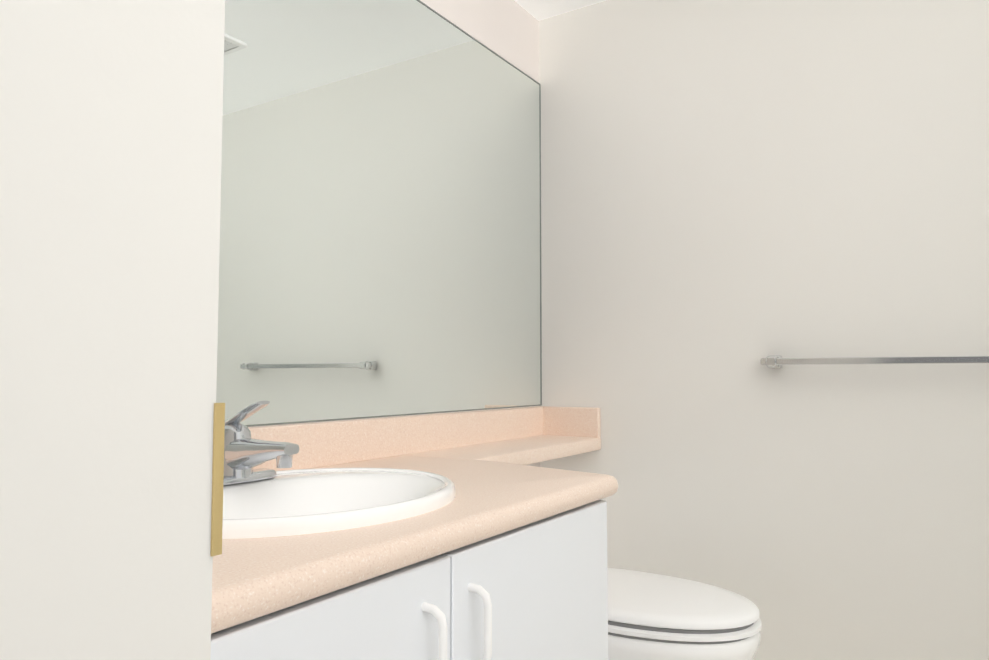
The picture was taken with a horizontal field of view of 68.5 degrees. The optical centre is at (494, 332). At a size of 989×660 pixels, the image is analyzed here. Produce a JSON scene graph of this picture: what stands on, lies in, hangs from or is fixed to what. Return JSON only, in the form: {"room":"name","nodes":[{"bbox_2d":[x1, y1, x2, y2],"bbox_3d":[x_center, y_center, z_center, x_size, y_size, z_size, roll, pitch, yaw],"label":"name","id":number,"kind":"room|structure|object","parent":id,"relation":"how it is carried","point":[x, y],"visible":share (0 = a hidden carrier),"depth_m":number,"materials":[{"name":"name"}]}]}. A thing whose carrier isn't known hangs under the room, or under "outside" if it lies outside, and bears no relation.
{"room":"bathroom","nodes":[
{"label":"bathroom","id":0,"kind":"room"},
{"bbox_2d":[0,0,224,659],"bbox_3d":[-0.522,-0.060,0.561,0.810,2.165,0.120,-2,-4,33],"label":"door","id":1,"kind":"structure","parent":0,"point":[111,114],"depth_m":0.34,"materials":[{"name":"white paint"}]},
{"bbox_2d":[210,402,224,555],"bbox_3d":[-0.155,0.078,0.391,0.022,0.080,0.006,-2,-4,33],"label":"strike plate","id":2,"kind":"object","parent":1,"relation":"attached to","point":[217,477],"visible":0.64,"depth_m":0.39,"materials":[{"name":"gold metal"}]},
{"bbox_2d":[216,0,541,466],"bbox_3d":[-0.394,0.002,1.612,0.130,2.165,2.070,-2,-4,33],"label":"mirror","id":3,"kind":"object","parent":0,"point":[380,234],"depth_m":1.70,"materials":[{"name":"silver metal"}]},
{"bbox_2d":[514,0,605,20],"bbox_3d":[0.844,-1.175,0.886,3.070,0.100,2.070,-2,-4,33],"label":"ceiling","id":4,"kind":"structure","parent":0,"point":[538,10],"depth_m":2.32,"materials":[{"name":"white paint"}]},
{"bbox_2d":[538,0,988,659],"bbox_3d":[1.421,0.001,1.607,2.950,2.165,0.120,-2,-4,33],"label":"wall","id":5,"kind":"structure","parent":0,"point":[734,192],"depth_m":1.95,"materials":[{"name":"white paint"}]},
{"bbox_2d":[266,406,545,460],"bbox_3d":[-0.331,0.238,1.569,0.020,0.092,1.802,-2,-4,33],"label":"backsplash","id":6,"kind":"structure","parent":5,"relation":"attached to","point":[363,439],"depth_m":1.77,"materials":[{"name":"beige laminate"}]},
{"bbox_2d":[760,355,988,367],"bbox_3d":[1.020,0.067,1.748,0.720,0.034,0.063,-2,-4,33],"label":"towel rail","id":7,"kind":"object","parent":5,"relation":"attached to","point":[773,361],"visible":0.96,"depth_m":1.78,"materials":[{"name":"silver metal"}]},
{"bbox_3d":[0.844,1.086,0.754,3.070,0.100,2.070,-2,-4,33],"label":"floor","id":8,"kind":"structure","parent":0,"visible":0},
{"bbox_2d":[210,489,617,659],"bbox_3d":[-0.293,0.672,1.049,0.616,0.762,1.011,-2,-4,33],"label":"bathroom vanity","id":9,"kind":"object","parent":8,"relation":"on","point":[535,588],"depth_m":0.95,"materials":[{"name":"white wood"}]},
{"bbox_2d":[211,453,617,624],"bbox_3d":[-0.271,0.276,1.130,0.591,0.038,1.131,-2,-4,33],"label":"countertop","id":10,"kind":"structure","parent":9,"relation":"on","point":[240,584],"depth_m":0.87,"materials":[{"name":"beige laminate"}]},
{"bbox_2d":[223,401,309,484],"bbox_3d":[-0.383,0.173,1.154,0.175,0.131,0.158,-2,-4,33],"label":"faucet","id":11,"kind":"object","parent":10,"relation":"on","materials":[{"name":"silver metal"}]},
{"bbox_2d":[222,457,517,556],"bbox_3d":[-0.291,0.304,1.087,0.430,0.142,0.524,-2,-4,33],"label":"sink","id":12,"kind":"object","parent":10,"relation":"in","point":[336,496],"depth_m":1.17,"materials":[{"name":"white ceramic"}]},
{"bbox_2d":[607,568,761,659],"bbox_3d":[0.267,0.750,1.792,0.750,0.691,0.398,-2,-4,33],"label":"toilet","id":13,"kind":"object","parent":8,"relation":"on","point":[652,616],"visible":0.38,"depth_m":1.58,"materials":[{"name":"white ceramic"}]}
]}

